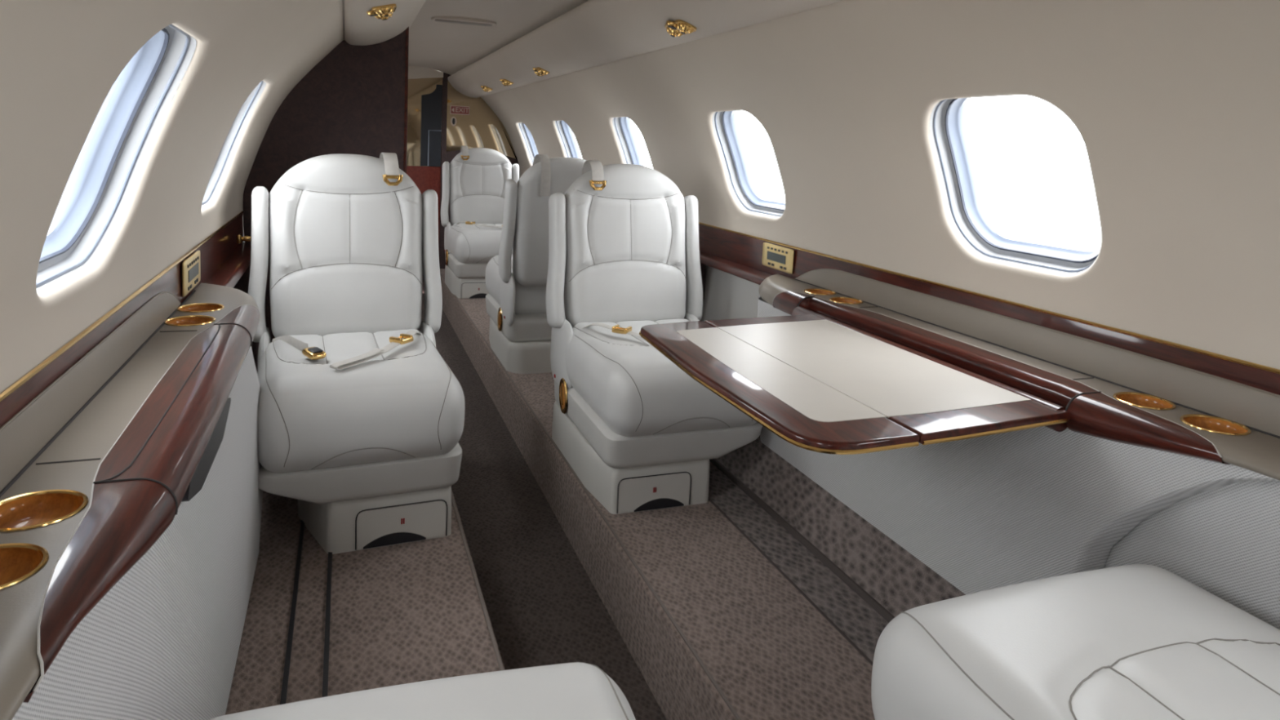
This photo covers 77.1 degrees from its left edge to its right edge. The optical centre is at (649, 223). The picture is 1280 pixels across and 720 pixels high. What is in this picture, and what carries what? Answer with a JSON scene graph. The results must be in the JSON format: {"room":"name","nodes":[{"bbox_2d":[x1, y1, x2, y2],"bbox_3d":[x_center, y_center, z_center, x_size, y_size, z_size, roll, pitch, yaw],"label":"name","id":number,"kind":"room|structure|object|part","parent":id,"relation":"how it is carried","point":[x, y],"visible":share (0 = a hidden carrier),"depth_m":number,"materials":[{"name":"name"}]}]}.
{"room":"aircraft cabin","nodes":[
{"label":"aircraft cabin","id":0,"kind":"room"},
{"bbox_2d":[0,0,343,393],"bbox_3d":[-0.857,0.113,1.828,0.386,1.390,8.580,1,6,-21],"label":"wall","id":1,"kind":"structure","parent":0,"point":[60,60],"depth_m":1.01,"materials":[{"name":"plastic"}]},
{"bbox_2d":[35,24,196,293],"bbox_3d":[-0.719,-0.112,1.040,0.233,0.414,0.436,1,6,-21],"label":"window","id":2,"kind":"structure","parent":1,"relation":"in","point":[108,164],"depth_m":1.20,"materials":[{"name":"white plastic"}]},
{"bbox_3d":[-0.739,-0.114,1.032,0.167,0.327,0.368,1,6,-21],"label":"frame","id":3,"kind":"part","parent":2,"relation":"part of","materials":[{"name":"white plastic"}]},
{"bbox_2d":[0,211,243,427],"bbox_3d":[-0.457,0.301,0.254,0.023,0.127,5.330,1,6,-21],"label":"trim","id":4,"kind":"structure","parent":1,"relation":"attached to","point":[215,250],"depth_m":1.23,"materials":[{"name":"brown wood"}]},
{"bbox_2d":[182,250,200,297],"bbox_3d":[-1.028,0.111,1.803,0.008,0.075,0.204,1,6,-21],"label":"control plate","id":5,"kind":"object","parent":1,"relation":"attached to","point":[191,267],"visible":1,"depth_m":1.78,"materials":[{"name":"gold metal"}]},
{"bbox_2d":[204,242,251,288],"bbox_3d":[-1.193,0.133,2.300,0.062,0.034,0.970,1,6,-21],"label":"trim","id":6,"kind":"structure","parent":1,"relation":"attached to","point":[232,270],"depth_m":2.24,"materials":[{"name":"brown wood"}]},
{"bbox_2d":[201,80,266,208],"bbox_3d":[-1.105,-0.227,2.059,0.233,0.414,0.436,1,6,-21],"label":"window","id":7,"kind":"structure","parent":1,"relation":"in","point":[223,161],"depth_m":2.24,"materials":[{"name":"white plastic"}]},
{"bbox_2d":[233,265,258,371],"bbox_3d":[-1.278,0.414,2.530,0.080,0.580,0.080,1,6,-21],"label":"trim","id":8,"kind":"structure","parent":1,"relation":"attached to","point":[242,284],"depth_m":2.48,"materials":[{"name":"brown wood"}]},
{"bbox_2d":[366,3,396,20],"bbox_3d":[-0.675,-0.532,2.018,0.071,0.033,0.124,0,6,-21],"label":"fitting","id":9,"kind":"object","parent":1,"relation":"attached to","point":[383,12],"visible":1,"depth_m":1.98,"materials":[{"name":"gold metal"}]},
{"bbox_2d":[366,10,378,16],"bbox_3d":[-0.690,-0.528,2.013,0.039,0.018,0.036,1,6,-21],"label":"light","id":10,"kind":"object","parent":9,"relation":"on","point":[371,13],"depth_m":2.00,"materials":[{"name":"gold metal"}]},
{"bbox_3d":[-0.670,-0.537,2.019,0.060,0.008,0.124,-14,11,-19],"label":"plate","id":11,"kind":"part","parent":9,"relation":"part of","materials":[{"name":"gold metal"}]},
{"bbox_2d":[342,0,426,45],"bbox_3d":[-0.572,-0.583,1.835,0.246,0.146,8.539,1,6,-21],"label":"trim","id":12,"kind":"structure","parent":1,"relation":"attached to","point":[360,28],"depth_m":2.32,"materials":[{"name":"plastic"}]},
{"bbox_2d":[422,71,450,293],"bbox_3d":[-1.781,-0.260,6.027,1.660,1.810,0.001,1,6,-21],"label":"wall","id":13,"kind":"structure","parent":0,"point":[444,73],"depth_m":6.12,"materials":[{"name":"brown wood"}]},
{"bbox_2d":[408,0,588,75],"bbox_3d":[-0.239,-0.682,1.972,0.580,0.050,8.580,1,6,-21],"label":"ceiling","id":14,"kind":"structure","parent":0,"point":[448,48],"depth_m":3.62,"materials":[{"name":"plastic"}]},
{"bbox_2d":[431,16,496,26],"bbox_3d":[-0.773,-0.854,3.355,0.266,0.018,0.194,1,6,-21],"label":"outlet","id":15,"kind":"object","parent":14,"relation":"attached to","point":[455,20],"visible":0.92,"depth_m":3.36,"materials":[{"name":"plastic"}]},
{"bbox_2d":[435,19,492,26],"bbox_3d":[-0.792,-0.854,3.421,0.240,0.004,0.060,1,6,-21],"label":"grille","id":16,"kind":"object","parent":15,"relation":"attached to","point":[474,22],"depth_m":3.40,"materials":[{"name":"plastic"}]},
{"bbox_2d":[225,268,965,719],"bbox_3d":[-0.299,0.809,2.096,1.520,0.345,8.540,1,6,-21],"label":"floor","id":17,"kind":"structure","parent":0,"point":[557,585],"depth_m":1.87,"materials":[{"name":"beige carpet"}]},
{"bbox_2d":[0,283,262,719],"bbox_3d":[-0.252,0.652,-0.054,0.189,0.682,4.441,1,6,-21],"label":"console","id":18,"kind":"object","parent":17,"relation":"on","point":[131,495],"visible":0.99,"depth_m":0.92,"materials":[{"name":"beige leather"}]},
{"bbox_3d":[-0.323,0.342,-0.076,0.008,0.062,3.815,1,6,-21],"label":"panel","id":19,"kind":"part","parent":18,"relation":"part of","materials":[{"name":"beige leather"}]},
{"bbox_2d":[280,519,304,704],"bbox_3d":[-0.827,0.786,1.894,0.009,0.006,8.540,1,6,-21],"label":"trim","id":20,"kind":"structure","parent":17,"relation":"on","point":[286,667],"depth_m":1.64,"materials":[{"name":"black plastic"}]},
{"bbox_2d":[243,26,408,342],"bbox_3d":[-1.147,-0.039,2.857,0.536,1.430,0.038,1,6,-21],"label":"partition panel","id":21,"kind":"object","parent":17,"relation":"on","point":[353,100],"visible":0.4,"depth_m":2.82,"materials":[{"name":"dark brown fabric"}]},
{"bbox_2d":[235,233,251,244],"bbox_3d":[-1.270,0.049,2.514,0.042,0.028,0.040,1,6,-21],"label":"knob","id":22,"kind":"object","parent":21,"relation":"attached to","point":[240,237],"visible":0.98,"depth_m":2.50,"materials":[{"name":"gold metal"}]},
{"bbox_2d":[322,551,332,697],"bbox_3d":[-0.763,0.786,1.918,0.009,0.007,8.540,1,6,-21],"label":"trim","id":23,"kind":"structure","parent":17,"relation":"on","point":[326,661],"depth_m":1.61,"materials":[{"name":"black plastic"}]},
{"bbox_2d":[247,152,464,554],"bbox_3d":[-0.803,0.285,2.184,0.542,0.944,0.774,0,6,-24],"label":"seat","id":24,"kind":"object","parent":17,"relation":"on","point":[361,420],"visible":0.98,"depth_m":2.06,"materials":[{"name":"leather"}]},
{"bbox_3d":[-1.126,0.120,2.308,0.055,0.449,0.173,0,6,-24],"label":"armrest","id":25,"kind":"part","parent":24,"relation":"part of","materials":[{"name":"beige leather"}]},
{"bbox_3d":[-0.904,0.077,2.408,0.436,0.566,0.214,0,6,-24],"label":"backrest","id":26,"kind":"part","parent":24,"relation":"part of","materials":[{"name":"beige leather"}]},
{"bbox_2d":[257,328,464,473],"bbox_3d":[-0.777,0.447,2.126,0.479,0.225,0.611,0,6,-24],"label":"cushion","id":27,"kind":"object","parent":24,"relation":"on","point":[399,408],"depth_m":1.90,"materials":[{"name":"beige leather"}]},
{"bbox_3d":[-0.609,0.737,1.975,0.211,0.092,0.014,0,6,-24],"label":"drawer","id":28,"kind":"part","parent":24,"relation":"part of","materials":[{"name":"plastic"}]},
{"bbox_3d":[-0.682,0.120,2.508,0.055,0.449,0.173,0,6,-24],"label":"armrest","id":29,"kind":"part","parent":24,"relation":"part of","materials":[{"name":"beige leather"}]},
{"bbox_2d":[209,662,635,719],"bbox_3d":[-0.112,0.581,0.388,0.542,0.761,1.067,1,6,-17],"label":"seat","id":30,"kind":"object","parent":17,"relation":"on","point":[575,691],"visible":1,"depth_m":0.80,"materials":[{"name":"beige leather"}]},
{"bbox_2d":[406,66,519,268],"bbox_3d":[-1.755,-0.410,5.969,1.585,1.520,0.044,1,6,-21],"label":"bulkhead","id":31,"kind":"object","parent":17,"relation":"on","point":[433,140],"visible":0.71,"depth_m":6.01,"materials":[{"name":"brown metal"}]},
{"bbox_2d":[406,77,442,166],"bbox_3d":[-2.017,-0.782,5.845,0.980,0.720,0.010,1,6,-21],"label":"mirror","id":32,"kind":"object","parent":31,"relation":"on","point":[424,101],"depth_m":5.97,"materials":[{"name":"mirror"}]},
{"bbox_3d":[-1.629,-0.728,5.985,0.146,0.608,0.013,1,6,-21],"label":"dark door panel","id":33,"kind":"part","parent":31,"relation":"part of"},
{"bbox_3d":[-1.558,-0.379,6.055,0.038,1.460,0.024,1,6,-21],"label":"door post","id":34,"kind":"part","parent":31,"relation":"part of","materials":[{"name":"brown wood"}]},
{"bbox_2d":[450,116,456,125],"bbox_3d":[-1.476,-0.766,6.039,0.043,0.071,0.012,1,6,-21],"label":"switch","id":35,"kind":"object","parent":31,"relation":"attached to","point":[453,121],"visible":1,"depth_m":6.04,"materials":[{"name":"black plastic"}]},
{"bbox_2d":[449,105,469,115],"bbox_3d":[-1.430,-0.850,6.046,0.144,0.064,0.007,1,6,-21],"label":"exit sign","id":36,"kind":"object","parent":31,"relation":"attached to","point":[464,110],"visible":1,"depth_m":6.04,"materials":[{"name":"red plastic"}]},
{"bbox_2d":[446,79,517,159],"bbox_3d":[-1.269,-0.767,6.127,0.550,0.615,0.012,1,6,-21],"label":"mirror","id":37,"kind":"object","parent":31,"relation":"attached to","point":[482,128],"depth_m":6.10,"materials":[{"name":"brown mirror"}]},
{"bbox_2d":[451,492,503,671],"bbox_3d":[-0.472,0.790,2.028,0.007,0.006,8.540,1,6,-21],"label":"trim","id":38,"kind":"structure","parent":17,"relation":"on","point":[485,612],"depth_m":1.78,"materials":[{"name":"carpet"}]},
{"bbox_2d":[440,146,519,298],"bbox_3d":[-1.083,-0.029,5.339,0.542,0.944,0.774,1,6,-21],"label":"seat","id":39,"kind":"object","parent":17,"relation":"on","point":[473,182],"visible":0.69,"depth_m":5.45,"materials":[{"name":"beige leather"}]},
{"bbox_3d":[-1.397,-0.197,5.482,0.055,0.449,0.173,1,6,-21],"label":"armrest","id":40,"kind":"part","parent":39,"relation":"part of","materials":[{"name":"beige leather"}]},
{"bbox_3d":[-1.076,0.421,5.052,0.211,0.092,0.014,1,6,-21],"label":"drawer","id":41,"kind":"part","parent":39,"relation":"part of","materials":[{"name":"plastic"}]},
{"bbox_2d":[447,222,513,263],"bbox_3d":[-1.062,0.132,5.279,0.479,0.225,0.611,1,6,-21],"label":"cushion","id":42,"kind":"object","parent":39,"relation":"on","point":[467,242],"depth_m":4.99,"materials":[{"name":"beige leather"}]},
{"bbox_3d":[-1.169,-0.238,5.569,0.436,0.566,0.214,1,6,-21],"label":"backrest","id":43,"kind":"part","parent":39,"relation":"part of","materials":[{"name":"beige leather"}]},
{"bbox_3d":[-0.941,-0.193,5.655,0.055,0.449,0.173,1,6,-21],"label":"armrest","id":44,"kind":"part","parent":39,"relation":"part of","materials":[{"name":"beige leather"}]},
{"bbox_2d":[485,154,586,373],"bbox_3d":[-0.481,0.146,3.791,0.542,0.944,0.774,1,6,-21],"label":"seat","id":45,"kind":"object","parent":17,"relation":"on","point":[520,331],"visible":0.5,"depth_m":3.44,"materials":[{"name":"beige leather"}]},
{"bbox_3d":[-0.611,0.034,3.448,0.055,0.449,0.173,1,6,-21],"label":"armrest","id":46,"kind":"part","parent":45,"relation":"part of","materials":[{"name":"beige leather"}]},
{"bbox_2d":[485,254,546,314],"bbox_3d":[-0.517,0.290,3.880,0.479,0.225,0.611,1,6,-21],"label":"cushion","id":47,"kind":"object","parent":45,"relation":"on","point":[529,300],"depth_m":3.57,"materials":[{"name":"beige leather"}]},
{"bbox_3d":[-0.380,-0.006,3.526,0.436,0.566,0.214,1,6,-21],"label":"backrest","id":48,"kind":"part","parent":45,"relation":"part of","materials":[{"name":"beige leather"}]},
{"bbox_2d":[440,272,741,719],"bbox_3d":[-0.124,0.793,2.161,0.007,0.006,8.540,1,6,-21],"label":"trim","id":49,"kind":"structure","parent":17,"relation":"on","point":[731,708],"depth_m":1.93,"materials":[{"name":"carpet"}]},
{"bbox_2d":[546,160,762,514],"bbox_3d":[0.004,0.291,2.507,0.542,0.944,0.774,1,6,-21],"label":"seat","id":50,"kind":"object","parent":17,"relation":"on","point":[639,433],"visible":0.79,"depth_m":2.54,"materials":[{"name":"leather"}]},
{"bbox_3d":[-0.309,0.124,2.651,0.055,0.449,0.173,1,6,-21],"label":"armrest","id":51,"kind":"part","parent":50,"relation":"part of","materials":[{"name":"beige leather"}]},
{"bbox_3d":[-0.280,0.549,2.564,0.005,0.063,0.026,1,6,-21],"label":"release lever","id":52,"kind":"part","parent":50,"relation":"part of","materials":[{"name":"gold metal"}]},
{"bbox_3d":[-0.081,0.083,2.737,0.436,0.566,0.214,1,6,-21],"label":"backrest","id":53,"kind":"part","parent":50,"relation":"part of","materials":[{"name":"beige leather"}]},
{"bbox_3d":[0.011,0.741,2.220,0.211,0.092,0.014,1,6,-21],"label":"drawer","id":54,"kind":"part","parent":50,"relation":"part of","materials":[{"name":"plastic"}]},
{"bbox_2d":[565,318,756,436],"bbox_3d":[0.026,0.452,2.447,0.479,0.225,0.611,1,6,-21],"label":"cushion","id":55,"kind":"object","parent":50,"relation":"on","point":[620,384],"depth_m":2.19,"materials":[{"name":"beige leather"}]},
{"bbox_3d":[0.146,0.128,2.823,0.055,0.449,0.173,1,6,-21],"label":"armrest","id":56,"kind":"part","parent":50,"relation":"part of","materials":[{"name":"beige leather"}]},
{"bbox_2d":[708,497,872,666],"bbox_3d":[0.180,0.795,2.276,0.005,0.005,8.540,1,6,-21],"label":"trim","id":57,"kind":"structure","parent":17,"relation":"on","point":[807,598],"depth_m":1.83,"materials":[{"name":"black metal"}]},
{"bbox_2d":[709,458,894,622],"bbox_3d":[0.299,0.790,2.320,0.012,0.017,8.540,1,6,-21],"label":"trim","id":58,"kind":"structure","parent":17,"relation":"on","point":[875,605],"depth_m":2.03,"materials":[{"name":"black metal"}]},
{"bbox_2d":[757,268,1279,630],"bbox_3d":[1.094,0.666,0.457,0.189,0.686,4.441,1,6,-21],"label":"console","id":59,"kind":"object","parent":17,"relation":"on","point":[1173,468],"visible":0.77,"depth_m":1.39,"materials":[{"name":"beige leather"}]},
{"bbox_2d":[639,306,1071,454],"bbox_3d":[0.309,0.281,1.606,0.539,0.044,0.892,1,6,-21],"label":"folding table","id":60,"kind":"object","parent":59,"relation":"attached to","point":[818,382],"visible":1,"depth_m":1.40,"materials":[{"name":"brown wood"}]},
{"bbox_3d":[0.594,0.274,1.688,0.093,0.061,1.225,1,6,-21],"label":"wood rail","id":61,"kind":"part","parent":59,"relation":"part of","materials":[{"name":"brown wood"}]},
{"bbox_3d":[1.139,0.347,0.564,0.008,0.062,3.975,1,6,-21],"label":"panel","id":62,"kind":"part","parent":59,"relation":"part of","materials":[{"name":"beige leather"}]},
{"bbox_2d":[871,564,1279,719],"bbox_3d":[0.676,0.521,0.711,0.580,0.890,0.946,1,6,-21],"label":"seat","id":63,"kind":"object","parent":17,"relation":"on","point":[1131,642],"visible":1,"depth_m":0.95,"materials":[{"name":"beige leather"}]},
{"bbox_2d":[480,0,1279,369],"bbox_3d":[0.308,0.123,2.270,0.386,1.390,8.580,1,6,-21],"label":"wall","id":64,"kind":"structure","parent":0,"point":[1174,105],"depth_m":1.49,"materials":[{"name":"plastic"}]},
{"bbox_2d":[480,85,493,92],"bbox_3d":[-1.036,-0.850,5.081,0.070,0.036,0.124,1,6,-21],"label":"fitting","id":65,"kind":"object","parent":64,"relation":"attached to","point":[485,88],"visible":1,"depth_m":5.04,"materials":[{"name":"gold metal"}]},
{"bbox_2d":[499,79,513,86],"bbox_3d":[-0.796,-0.779,4.449,0.070,0.036,0.124,1,6,-21],"label":"fitting","id":66,"kind":"object","parent":64,"relation":"attached to","point":[505,82],"visible":1,"depth_m":4.41,"materials":[{"name":"gold metal"}]},
{"bbox_2d":[518,122,538,164],"bbox_3d":[-0.812,-0.559,5.667,0.233,0.414,0.436,1,6,-21],"label":"window","id":67,"kind":"structure","parent":64,"relation":"in","point":[531,146],"depth_m":5.84,"materials":[{"name":"white plastic"}]},
{"bbox_3d":[-0.793,-0.561,5.674,0.167,0.327,0.368,1,6,-21],"label":"frame","id":68,"kind":"part","parent":67,"relation":"part of","materials":[{"name":"white plastic"}]},
{"bbox_2d":[533,66,549,76],"bbox_3d":[-0.501,-0.690,3.667,0.070,0.036,0.124,1,6,-21],"label":"fitting","id":69,"kind":"object","parent":64,"relation":"attached to","point":[539,71],"visible":1,"depth_m":3.63,"materials":[{"name":"gold metal"}]},
{"bbox_3d":[-0.495,-0.695,3.669,0.060,0.008,0.124,21,-1,-21],"label":"plate","id":70,"kind":"part","parent":69,"relation":"part of","materials":[{"name":"gold metal"}]},
{"bbox_2d":[555,120,581,158],"bbox_3d":[-0.427,-0.444,4.647,0.233,0.414,0.436,1,6,-21],"label":"window","id":71,"kind":"structure","parent":64,"relation":"in","point":[567,139],"depth_m":4.82,"materials":[{"name":"white plastic"}]},
{"bbox_2d":[612,116,644,165],"bbox_3d":[-0.041,-0.329,3.628,0.233,0.414,0.436,1,6,-21],"label":"window","id":72,"kind":"structure","parent":64,"relation":"in","point":[623,129],"depth_m":3.80,"materials":[{"name":"white plastic"}]},
{"bbox_2d":[447,0,844,97],"bbox_3d":[0.099,-0.577,2.090,0.246,0.146,8.539,1,6,-21],"label":"ceiling panel","id":73,"kind":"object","parent":64,"relation":"attached to","point":[594,33],"depth_m":2.58,"materials":[{"name":"plastic"}]},
{"bbox_2d":[664,19,697,37],"bbox_3d":[0.076,-0.518,2.142,0.070,0.036,0.124,1,6,-21],"label":"fitting","id":74,"kind":"object","parent":64,"relation":"attached to","point":[677,28],"visible":1,"depth_m":2.11,"materials":[{"name":"gold metal"}]},
{"bbox_2d":[666,20,677,30],"bbox_3d":[0.062,-0.526,2.136,0.039,0.021,0.036,1,6,-21],"label":"light","id":75,"kind":"object","parent":74,"relation":"on","point":[671,25],"depth_m":2.12,"materials":[{"name":"gold metal"}]},
{"bbox_2d":[700,262,705,320],"bbox_3d":[0.152,0.426,3.073,0.080,0.580,0.080,1,6,-21],"label":"trim","id":76,"kind":"structure","parent":64,"relation":"attached to","point":[702,266],"depth_m":3.03,"materials":[{"name":"brown wood"}]},
{"bbox_2d":[699,250,771,284],"bbox_3d":[-0.316,-0.022,4.329,0.062,0.034,4.160,1,6,-21],"label":"trim","id":77,"kind":"structure","parent":64,"relation":"attached to","point":[753,275],"depth_m":2.69,"materials":[{"name":"brown wood"}]},
{"bbox_2d":[712,111,785,217],"bbox_3d":[0.344,-0.214,2.609,0.233,0.414,0.436,1,6,-21],"label":"window frame","id":78,"kind":"structure","parent":64,"relation":"in","point":[726,132],"depth_m":2.78,"materials":[{"name":"white plastic"}]},
{"bbox_2d":[761,242,794,274],"bbox_3d":[0.398,0.108,2.506,0.008,0.075,0.189,1,6,-21],"label":"control plate","id":79,"kind":"object","parent":64,"relation":"attached to","point":[780,258],"visible":1,"depth_m":2.50,"materials":[{"name":"gold metal"}]},
{"bbox_2d":[519,176,1279,395],"bbox_3d":[0.488,0.147,2.308,0.023,0.127,8.520,1,6,-21],"label":"trim","id":80,"kind":"structure","parent":64,"relation":"attached to","point":[746,250],"depth_m":1.64,"materials":[{"name":"brown wood"}]},
{"bbox_2d":[929,97,1100,273],"bbox_3d":[0.730,-0.099,1.590,0.233,0.414,0.436,1,6,-21],"label":"window","id":81,"kind":"structure","parent":64,"relation":"in","point":[970,218],"depth_m":1.75,"materials":[{"name":"white plastic"}]}
]}

